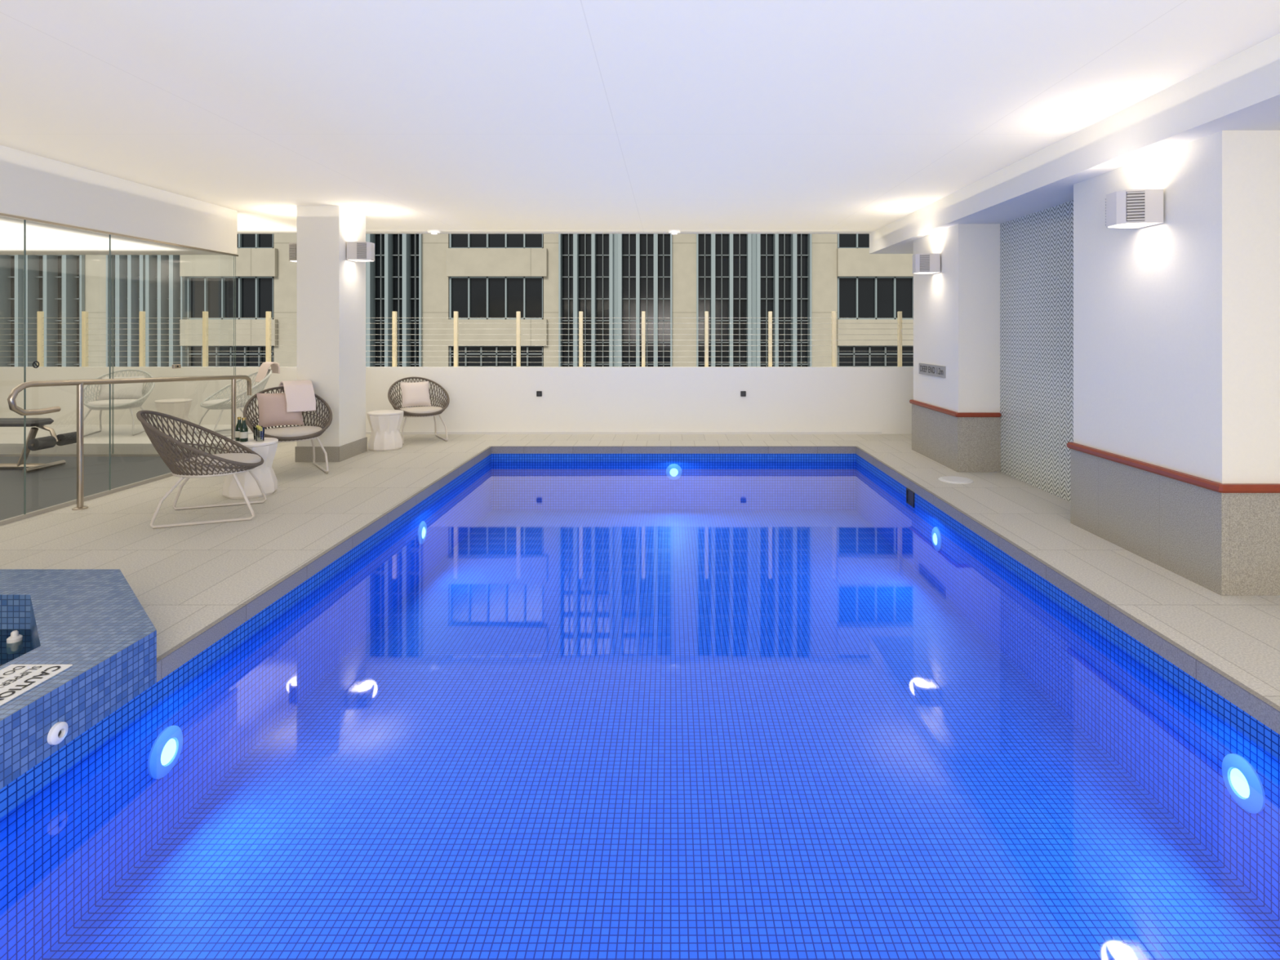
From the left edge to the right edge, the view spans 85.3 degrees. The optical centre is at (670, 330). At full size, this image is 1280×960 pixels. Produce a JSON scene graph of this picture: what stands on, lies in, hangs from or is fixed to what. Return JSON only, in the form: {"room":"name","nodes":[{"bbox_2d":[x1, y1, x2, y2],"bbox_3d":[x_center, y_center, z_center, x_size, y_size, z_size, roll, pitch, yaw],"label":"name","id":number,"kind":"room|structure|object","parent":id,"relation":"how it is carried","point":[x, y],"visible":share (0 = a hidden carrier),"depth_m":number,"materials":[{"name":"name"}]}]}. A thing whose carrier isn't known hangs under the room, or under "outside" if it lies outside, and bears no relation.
{"room":"indoor swimming pool","nodes":[
{"label":"indoor swimming pool","id":0,"kind":"room"},
{"bbox_2d":[0,456,176,520],"bbox_3d":[-7.225,1.417,5.860,4.550,0.006,3.920,0,0,0],"label":"floor","id":1,"kind":"structure","parent":0,"point":[56,485],"depth_m":6.68,"materials":[{"name":"grey tile"}]},
{"bbox_2d":[0,417,76,472],"bbox_3d":[-6.946,1.007,7.100,1.431,0.815,0.520,0,0,0],"label":"weight bench","id":2,"kind":"object","parent":1,"relation":"on","point":[33,443],"visible":0.92,"depth_m":7.08,"materials":[{"name":"leather"}]},
{"bbox_2d":[0,453,213,525],"bbox_3d":[-7.192,1.405,5.883,4.615,0.030,3.965,0,0,0],"label":"trim","id":3,"kind":"structure","parent":1,"relation":"on","point":[33,513],"depth_m":6.20,"materials":[{"name":"metal"}]},
{"bbox_2d":[23,219,25,514],"bbox_3d":[-4.900,0.265,4.584,0.004,2.250,1.365,0,0,0],"label":"window","id":4,"kind":"structure","parent":3,"relation":"on","point":[24,220],"depth_m":5.26,"materials":[{"name":"clear glass"}]},
{"bbox_2d":[25,220,110,514],"bbox_3d":[-4.900,0.265,5.668,0.004,2.250,0.795,0,0,0],"label":"window","id":5,"kind":"structure","parent":3,"relation":"on","point":[25,220],"depth_m":5.27,"materials":[{"name":"clear glass"}]},
{"bbox_2d":[32,360,39,368],"bbox_3d":[-4.899,0.259,5.360,0.006,0.056,0.056,0,0,0],"label":"sticker","id":6,"kind":"object","parent":5,"relation":"attached to","point":[34,362],"visible":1,"depth_m":5.36,"materials":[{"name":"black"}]},
{"bbox_2d":[111,254,112,453],"bbox_3d":[-7.105,0.265,7.850,1.594,2.250,0.004,0,0,0],"label":"window","id":7,"kind":"structure","parent":3,"relation":"on","point":[112,255],"depth_m":7.85,"materials":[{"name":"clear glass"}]},
{"bbox_2d":[110,235,234,489],"bbox_3d":[-4.900,0.265,6.932,0.004,2.250,1.724,0,0,0],"label":"window","id":8,"kind":"structure","parent":3,"relation":"on","point":[110,235],"depth_m":6.07,"materials":[{"name":"clear glass"}]},
{"bbox_2d":[172,364,181,368],"bbox_3d":[-4.898,0.350,6.885,0.028,0.040,0.100,0,0,0],"label":"lock","id":9,"kind":"object","parent":8,"relation":"attached to","point":[174,366],"visible":1,"depth_m":6.87,"materials":[{"name":"metal"}]},
{"bbox_2d":[235,256,235,375],"bbox_3d":[-5.610,0.265,7.850,1.384,2.250,0.004,0,0,0],"label":"window","id":10,"kind":"structure","parent":3,"relation":"on","point":[235,256],"depth_m":7.85,"materials":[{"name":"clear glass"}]},
{"bbox_2d":[0,145,237,254],"bbox_3d":[-7.200,-1.110,2.425,4.600,0.500,10.850,0,0,0],"label":"ceiling","id":11,"kind":"structure","parent":0,"point":[33,186],"depth_m":6.24,"materials":[{"name":"white paint"}]},
{"bbox_2d":[0,213,238,256],"bbox_3d":[-4.900,-0.851,5.875,0.030,0.018,3.950,0,0,0],"label":"trim","id":12,"kind":"structure","parent":11,"relation":"attached to","point":[1,214],"depth_m":6.02,"materials":[{"name":"metal"}]},
{"bbox_2d":[0,424,297,453],"bbox_3d":[-7.225,1.355,8.760,4.550,0.130,1.620,0,0,0],"label":"floor","id":13,"kind":"structure","parent":0,"point":[11,438],"depth_m":8.25,"materials":[{"name":"beige tile"}]},
{"bbox_2d":[83,368,155,436],"bbox_3d":[-6.997,0.895,8.797,0.752,0.789,0.780,0,0,-20],"label":"lounge chair","id":14,"kind":"object","parent":13,"relation":"on","point":[117,404],"visible":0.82,"depth_m":8.71,"materials":[{"name":"wicker"}]},
{"bbox_2d":[87,399,141,407],"bbox_3d":[-6.964,0.907,8.707,0.552,0.080,0.552,0,0,-20],"label":"seat cushion","id":15,"kind":"object","parent":14,"relation":"on","point":[116,402],"depth_m":8.57,"materials":[{"name":"white fabric"}]},
{"bbox_2d":[97,376,145,399],"bbox_3d":[-7.037,0.729,8.906,0.465,0.287,0.169,0,0,-20],"label":"pillow","id":16,"kind":"object","parent":14,"relation":"on","point":[131,390],"visible":0.77,"depth_m":8.86,"materials":[{"name":"white fabric"}]},
{"bbox_2d":[154,398,192,435],"bbox_3d":[-6.240,1.077,8.720,0.386,0.426,0.386,0,0,0],"label":"side table","id":17,"kind":"object","parent":13,"relation":"on","point":[177,407],"visible":0.73,"depth_m":8.60,"materials":[{"name":"white ceramic"}]},
{"bbox_2d":[195,368,271,437],"bbox_3d":[-5.519,0.895,8.840,0.752,0.789,0.780,0,0,38],"label":"lounge chair","id":18,"kind":"object","parent":13,"relation":"on","point":[222,404],"visible":0.77,"depth_m":8.73,"materials":[{"name":"wicker"}]},
{"bbox_2d":[202,398,247,408],"bbox_3d":[-5.578,0.907,8.764,0.552,0.080,0.552,0,0,38],"label":"seat cushion","id":19,"kind":"object","parent":18,"relation":"on","point":[216,403],"depth_m":8.55,"materials":[{"name":"white fabric"}]},
{"bbox_2d":[254,361,279,382],"bbox_3d":[-5.296,0.538,9.124,0.252,0.260,0.221,0,0,38],"label":"towel","id":20,"kind":"object","parent":18,"relation":"on","point":[275,367],"visible":0.86,"depth_m":9.10,"materials":[{"name":"fabric"}]},
{"bbox_2d":[297,205,365,446],"bbox_3d":[-3.830,0.030,7.870,0.460,2.780,0.660,0,0,0],"label":"wall column","id":21,"kind":"structure","parent":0,"point":[331,286],"depth_m":7.54,"materials":[{"name":"white paint"}]},
{"bbox_2d":[288,242,297,262],"bbox_3d":[-4.188,-0.890,7.900,0.255,0.200,0.258,0,0,0],"label":"wall sconce","id":22,"kind":"object","parent":21,"relation":"attached to","point":[292,246],"visible":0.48,"depth_m":7.79,"materials":[{"name":"metal"}]},
{"bbox_2d":[294,436,367,462],"bbox_3d":[-3.830,1.337,7.870,0.484,0.165,0.684,0,0,0],"label":"baseboard","id":23,"kind":"structure","parent":21,"relation":"attached to","point":[302,454],"depth_m":7.53,"materials":[{"name":"tile"}]},
{"bbox_2d":[346,241,374,262],"bbox_3d":[-3.473,-0.890,7.800,0.255,0.200,0.258,0,0,0],"label":"wall sconce","id":24,"kind":"object","parent":21,"relation":"attached to","point":[357,251],"visible":1,"depth_m":7.68,"materials":[{"name":"metal"}]},
{"bbox_2d":[356,242,366,258],"bbox_3d":[-3.421,-0.890,7.688,0.094,0.173,0.034,0,0,0],"label":"grille","id":25,"kind":"object","parent":24,"relation":"attached to","point":[361,246],"depth_m":7.68,"materials":[{"name":"metal"}]},
{"bbox_2d":[0,366,913,434],"bbox_3d":[-2.600,0.960,9.645,13.800,0.920,0.150,0,0,0],"label":"wall","id":26,"kind":"structure","parent":0,"point":[482,398],"depth_m":9.57,"materials":[{"name":"paint"}]},
{"bbox_2d":[0,311,913,366],"bbox_3d":[-2.748,0.312,9.760,13.896,1.175,0.060,0,0,0],"label":"cable railing","id":27,"kind":"object","parent":26,"relation":"attached to","point":[40,317],"visible":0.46,"depth_m":9.75,"materials":[{"name":"metal"}]},
{"bbox_2d":[536,391,542,396],"bbox_3d":[-1.810,0.865,9.560,0.074,0.074,0.020,0,0,0],"label":"wall outlet","id":28,"kind":"object","parent":26,"relation":"attached to","point":[539,393],"visible":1,"depth_m":9.56,"materials":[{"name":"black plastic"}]},
{"bbox_2d":[365,431,881,434],"bbox_3d":[-1.000,1.403,9.553,7.800,0.035,0.035,0,0,0],"label":"baseboard","id":29,"kind":"structure","parent":26,"relation":"attached to","point":[366,433],"depth_m":9.54,"materials":[{"name":"white tile"}]},
{"bbox_2d":[740,391,746,396],"bbox_3d":[1.000,0.865,9.560,0.074,0.074,0.020,0,0,0],"label":"wall outlet","id":30,"kind":"object","parent":26,"relation":"attached to","point":[743,393],"visible":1,"depth_m":9.56,"materials":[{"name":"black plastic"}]},
{"bbox_2d":[0,0,1279,233],"bbox_3d":[-2.600,-1.460,3.360,13.800,0.200,12.720,0,0,0],"label":"ceiling","id":31,"kind":"structure","parent":0,"point":[405,116],"depth_m":4.06,"materials":[{"name":"paint"}]},
{"bbox_2d":[427,229,440,235],"bbox_3d":[-3.200,-1.333,9.400,0.170,0.055,0.170,0,0,0],"label":"smoke detector","id":32,"kind":"object","parent":31,"relation":"attached to","point":[433,232],"visible":1,"depth_m":9.35,"materials":[{"name":"white plastic"}]},
{"bbox_2d":[667,229,680,235],"bbox_3d":[0.050,-1.333,9.400,0.170,0.055,0.170,0,0,0],"label":"smoke detector","id":33,"kind":"object","parent":31,"relation":"attached to","point":[673,232],"visible":1,"depth_m":9.34,"materials":[{"name":"white plastic"}]},
{"bbox_2d":[0,434,1279,706],"bbox_3d":[-2.600,1.420,3.300,13.800,0.001,12.600,0,0,0],"label":"floor","id":34,"kind":"structure","parent":0,"point":[184,579],"depth_m":4.89,"materials":[{"name":"tile"}]},
{"bbox_2d":[0,568,156,789],"bbox_3d":[-3.495,1.600,2.435,2.590,0.640,2.590,0,0,0],"label":"tub","id":35,"kind":"object","parent":34,"relation":"in","point":[93,621],"visible":0.9,"depth_m":2.87,"materials":[{"name":"tile"}]},
{"bbox_2d":[6,630,22,653],"bbox_3d":[-3.070,1.452,3.250,0.056,0.096,0.056,0,0,0],"label":"fitting","id":36,"kind":"object","parent":35,"relation":"attached to","point":[15,642],"visible":1,"depth_m":3.23,"materials":[{"name":"white plastic"}]},
{"bbox_2d":[0,664,72,706],"bbox_3d":[-2.402,1.276,2.382,0.235,0.008,0.545,0,0,0],"label":"caution sign","id":37,"kind":"object","parent":35,"relation":"on","point":[15,680],"visible":1,"depth_m":2.56,"materials":[{"name":"white plastic"}]},
{"bbox_2d":[47,721,68,745],"bbox_3d":[-2.190,1.440,2.486,0.020,0.072,0.072,0,0,0],"label":"jet","id":38,"kind":"object","parent":35,"relation":"attached to","point":[57,733],"visible":1,"depth_m":2.47,"materials":[{"name":"white plastic"}]},
{"bbox_2d":[7,374,251,510],"bbox_3d":[-4.720,0.894,6.375,0.100,1.051,2.854,0,0,0],"label":"handrail","id":39,"kind":"object","parent":34,"relation":"on","point":[14,393],"visible":0.82,"depth_m":5.54,"materials":[{"name":"metal"}]},
{"bbox_2d":[136,409,266,528],"bbox_3d":[-3.599,1.008,5.340,0.814,0.824,0.784,0,0,-22],"label":"lounge chair","id":40,"kind":"object","parent":34,"relation":"on","point":[188,465],"visible":1,"depth_m":5.20,"materials":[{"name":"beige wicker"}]},
{"bbox_2d":[173,453,261,474],"bbox_3d":[-3.506,1.020,5.378,0.576,0.084,0.576,0,0,-22],"label":"seat cushion","id":41,"kind":"object","parent":40,"relation":"on","point":[241,462],"depth_m":5.21,"materials":[{"name":"grey fabric"}]},
{"bbox_2d":[222,437,278,498],"bbox_3d":[-3.660,1.188,6.050,0.420,0.463,0.420,0,0,0],"label":"side table","id":42,"kind":"object","parent":34,"relation":"on","point":[266,449],"visible":0.72,"depth_m":5.93,"materials":[{"name":"white ceramic"}]},
{"bbox_2d":[235,417,241,440],"bbox_3d":[-3.770,0.855,6.070,0.064,0.205,0.064,0,0,0],"label":"bottle","id":43,"kind":"object","parent":42,"relation":"on","point":[239,422],"visible":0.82,"depth_m":6.04,"materials":[{"name":"green glass"}]},
{"bbox_2d":[239,417,248,441],"bbox_3d":[-3.700,0.855,6.020,0.064,0.205,0.064,0,0,0],"label":"bottle","id":44,"kind":"object","parent":42,"relation":"on","point":[243,433],"visible":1,"depth_m":6.00,"materials":[{"name":"green glass"}]},
{"bbox_2d":[253,425,262,439],"bbox_3d":[-3.620,0.891,6.090,0.074,0.132,0.074,0,0,0],"label":"drinking glass","id":45,"kind":"object","parent":42,"relation":"on","point":[257,426],"visible":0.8,"depth_m":6.08,"materials":[{"name":"clear glass"}]},
{"bbox_2d":[254,426,265,441],"bbox_3d":[-3.560,0.891,6.020,0.074,0.132,0.074,0,0,0],"label":"drinking glass","id":46,"kind":"object","parent":42,"relation":"on","point":[260,428],"visible":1,"depth_m":6.01,"materials":[{"name":"clear glass"}]},
{"bbox_2d":[243,386,332,473],"bbox_3d":[-3.873,1.003,7.042,0.793,0.832,0.822,0,0,-38],"label":"lounge chair","id":47,"kind":"object","parent":34,"relation":"on","point":[286,433],"visible":0.69,"depth_m":6.96,"materials":[{"name":"beige wicker"}]},
{"bbox_2d":[256,392,303,426],"bbox_3d":[-3.987,0.799,7.094,0.410,0.342,0.203,0,0,-40],"label":"pillow","id":48,"kind":"object","parent":47,"relation":"on","point":[272,406],"visible":0.85,"depth_m":7.02,"materials":[{"name":"fabric"}]},
{"bbox_2d":[259,425,322,436],"bbox_3d":[-3.810,1.016,6.962,0.582,0.084,0.582,0,0,-38],"label":"seat cushion","id":49,"kind":"object","parent":47,"relation":"on","point":[315,430],"depth_m":6.84,"materials":[{"name":"grey fabric"}]},
{"bbox_2d":[278,380,315,412],"bbox_3d":[-3.924,0.678,7.297,0.282,0.300,0.459,0,0,-38],"label":"towel","id":50,"kind":"object","parent":47,"relation":"on","point":[300,395],"visible":0.99,"depth_m":7.17,"materials":[{"name":"fabric"}]},
{"bbox_2d":[367,409,404,451],"bbox_3d":[-3.440,1.195,8.380,0.407,0.449,0.407,0,0,0],"label":"side table","id":51,"kind":"object","parent":34,"relation":"on","point":[385,424],"visible":1,"depth_m":8.24,"materials":[{"name":"white ceramic"}]},
{"bbox_2d":[387,377,449,444],"bbox_3d":[-3.297,1.021,9.093,0.760,0.798,0.788,0,0,-32],"label":"lounge chair","id":52,"kind":"object","parent":34,"relation":"on","point":[425,411],"visible":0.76,"depth_m":9.07,"materials":[{"name":"beige wicker"}]},
{"bbox_2d":[400,381,431,407],"bbox_3d":[-3.369,0.834,9.174,0.366,0.323,0.179,0,0,-32],"label":"pillow","id":53,"kind":"object","parent":52,"relation":"on","point":[413,393],"visible":1,"depth_m":9.13,"materials":[{"name":"beige fabric"}]},
{"bbox_2d":[400,405,442,413],"bbox_3d":[-3.245,1.033,9.011,0.558,0.081,0.558,0,0,-32],"label":"seat cushion","id":54,"kind":"object","parent":52,"relation":"on","point":[425,409],"depth_m":8.88,"materials":[{"name":"grey fabric"}]},
{"bbox_2d":[0,453,1279,959],"bbox_3d":[0.035,1.810,3.660,4.470,0.780,9.720,0,0,0],"label":"swimming pool","id":55,"kind":"object","parent":34,"relation":"in","point":[606,706],"visible":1,"depth_m":3.36,"materials":[{"name":"tile"}]},
{"bbox_2d":[147,725,182,778],"bbox_3d":[-2.187,1.830,3.020,0.026,0.200,0.200,0,0,0],"label":"pool light","id":56,"kind":"object","parent":55,"relation":"attached to","point":[166,750],"visible":1,"depth_m":3.00,"materials":[{"name":"plastic"}]},
{"bbox_2d":[417,520,426,544],"bbox_3d":[-2.187,1.780,6.130,0.026,0.200,0.200,0,0,0],"label":"pool light","id":57,"kind":"object","parent":55,"relation":"attached to","point":[422,529],"visible":1,"depth_m":6.09,"materials":[{"name":"plastic"}]},
{"bbox_2d":[666,463,682,479],"bbox_3d":[0.040,1.730,8.507,0.200,0.200,0.026,0,0,0],"label":"pool light","id":58,"kind":"object","parent":55,"relation":"attached to","point":[673,471],"visible":1,"depth_m":8.50,"materials":[{"name":"plastic"}]},
{"bbox_2d":[156,446,1279,734],"bbox_3d":[0.035,1.462,3.675,4.530,0.087,9.750,0,0,0],"label":"pool coping","id":59,"kind":"structure","parent":55,"relation":"attached to","point":[1265,711],"depth_m":4.06,"materials":[{"name":"stone"}]},
{"bbox_2d":[906,488,914,507],"bbox_3d":[2.264,1.575,6.560,0.012,0.140,0.200,0,0,0],"label":"skimmer","id":60,"kind":"object","parent":55,"relation":"attached to","point":[909,494],"visible":1,"depth_m":6.56,"materials":[{"name":"black plastic"}]},
{"bbox_2d":[931,526,942,551],"bbox_3d":[2.257,1.770,5.910,0.026,0.200,0.200,0,0,0],"label":"pool light","id":61,"kind":"object","parent":55,"relation":"attached to","point":[936,539],"visible":1,"depth_m":5.88,"materials":[{"name":"plastic"}]},
{"bbox_2d":[1222,753,1265,813],"bbox_3d":[2.257,1.790,2.750,0.026,0.200,0.200,0,0,0],"label":"pool light","id":62,"kind":"object","parent":55,"relation":"attached to","point":[1242,780],"visible":1,"depth_m":2.73,"materials":[{"name":"plastic"}]},
{"bbox_2d":[937,475,973,484],"bbox_3d":[2.710,1.413,6.600,0.310,0.013,0.310,0,0,0],"label":"deck plate","id":63,"kind":"object","parent":34,"relation":"on","point":[950,479],"visible":1,"depth_m":6.56,"materials":[{"name":"white plastic"}]},
{"bbox_2d":[913,223,999,412],"bbox_3d":[3.550,0.170,7.650,1.300,2.500,1.300,0,0,0],"label":"wall pier","id":64,"kind":"object","parent":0,"point":[957,308],"visible":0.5,"depth_m":7.00,"materials":[{"name":"paint"}]},
{"bbox_2d":[912,253,940,274],"bbox_3d":[2.772,-0.730,7.550,0.255,0.200,0.258,0,0,0],"label":"wall sconce","id":65,"kind":"object","parent":64,"relation":"attached to","point":[930,263],"visible":1,"depth_m":7.44,"materials":[{"name":"metal"}]},
{"bbox_2d":[920,254,929,271],"bbox_3d":[2.721,-0.730,7.438,0.094,0.173,0.034,0,0,0],"label":"grille","id":66,"kind":"object","parent":65,"relation":"attached to","point":[924,259],"depth_m":7.43,"materials":[{"name":"metal"}]},
{"bbox_2d":[919,363,946,377],"bbox_3d":[2.893,0.435,7.700,0.014,0.124,0.760,0,0,0],"label":"sign","id":67,"kind":"object","parent":64,"relation":"attached to","point":[936,371],"visible":1,"depth_m":7.66,"materials":[{"name":"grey metal"}]},
{"bbox_2d":[909,399,1001,417],"bbox_3d":[3.090,0.844,7.645,0.460,0.043,1.370,0,0,0],"label":"trim","id":68,"kind":"structure","parent":64,"relation":"attached to","point":[949,412],"depth_m":6.99,"materials":[{"name":"brown wood"}]},
{"bbox_2d":[911,404,1000,471],"bbox_3d":[3.103,1.143,7.650,0.434,0.555,1.328,0,0,0],"label":"wainscot","id":69,"kind":"object","parent":64,"relation":"attached to","point":[960,444],"depth_m":6.99,"materials":[{"name":"stone"}]},
{"bbox_2d":[1000,200,1073,502],"bbox_3d":[3.760,0.170,6.060,0.880,2.500,1.880,0,0,0],"label":"wall","id":70,"kind":"structure","parent":0,"point":[1037,248],"depth_m":6.29,"materials":[{"name":"tile"}]},
{"bbox_2d":[869,33,1279,253],"bbox_3d":[3.540,-1.220,3.360,1.520,0.280,12.720,0,0,0],"label":"beam","id":71,"kind":"structure","parent":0,"point":[1241,91],"depth_m":4.35,"materials":[{"name":"white paint"}]},
{"bbox_2d":[1073,130,1279,483],"bbox_3d":[3.585,0.170,4.430,1.230,2.500,1.380,0,0,0],"label":"wall pier","id":72,"kind":"object","parent":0,"point":[1176,320],"visible":0.8,"depth_m":3.98,"materials":[{"name":"paint"}]},
{"bbox_2d":[1105,189,1163,228],"bbox_3d":[2.842,-0.750,4.280,0.255,0.200,0.258,0,0,0],"label":"wall sconce","id":73,"kind":"object","parent":72,"relation":"attached to","point":[1131,208],"visible":1,"depth_m":4.17,"materials":[{"name":"metal"}]},
{"bbox_2d":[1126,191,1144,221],"bbox_3d":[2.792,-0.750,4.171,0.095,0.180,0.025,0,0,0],"label":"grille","id":74,"kind":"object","parent":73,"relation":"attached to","point":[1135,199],"depth_m":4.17,"materials":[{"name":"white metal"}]},
{"bbox_2d":[1126,191,1145,221],"bbox_3d":[2.791,-0.750,4.168,0.094,0.173,0.034,0,0,0],"label":"grille","id":75,"kind":"object","parent":73,"relation":"attached to","point":[1135,200],"depth_m":4.17,"materials":[{"name":"metal"}]},
{"bbox_2d":[1066,441,1279,493],"bbox_3d":[3.565,0.844,4.425,1.270,0.043,1.450,0,0,0],"label":"trim","id":76,"kind":"structure","parent":72,"relation":"attached to","point":[1193,480],"depth_m":3.98,"materials":[{"name":"brown wood"}]},
{"bbox_2d":[1070,448,1279,595],"bbox_3d":[3.578,1.143,4.430,1.244,0.555,1.408,0,0,0],"label":"wainscot","id":77,"kind":"object","parent":72,"relation":"attached to","point":[1224,544],"depth_m":4.00,"materials":[{"name":"stone"}]},
{"label":"outside","id":78,"kind":"structure","parent":0,"visible":0},
{"bbox_2d":[0,233,913,366],"bbox_3d":[-4.748,-1.695,22.670,51.333,15.416,1.660,0,0,0],"label":"office building","id":79,"kind":"structure","parent":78,"point":[411,275],"depth_m":22.00,"materials":[{"name":"concrete"}]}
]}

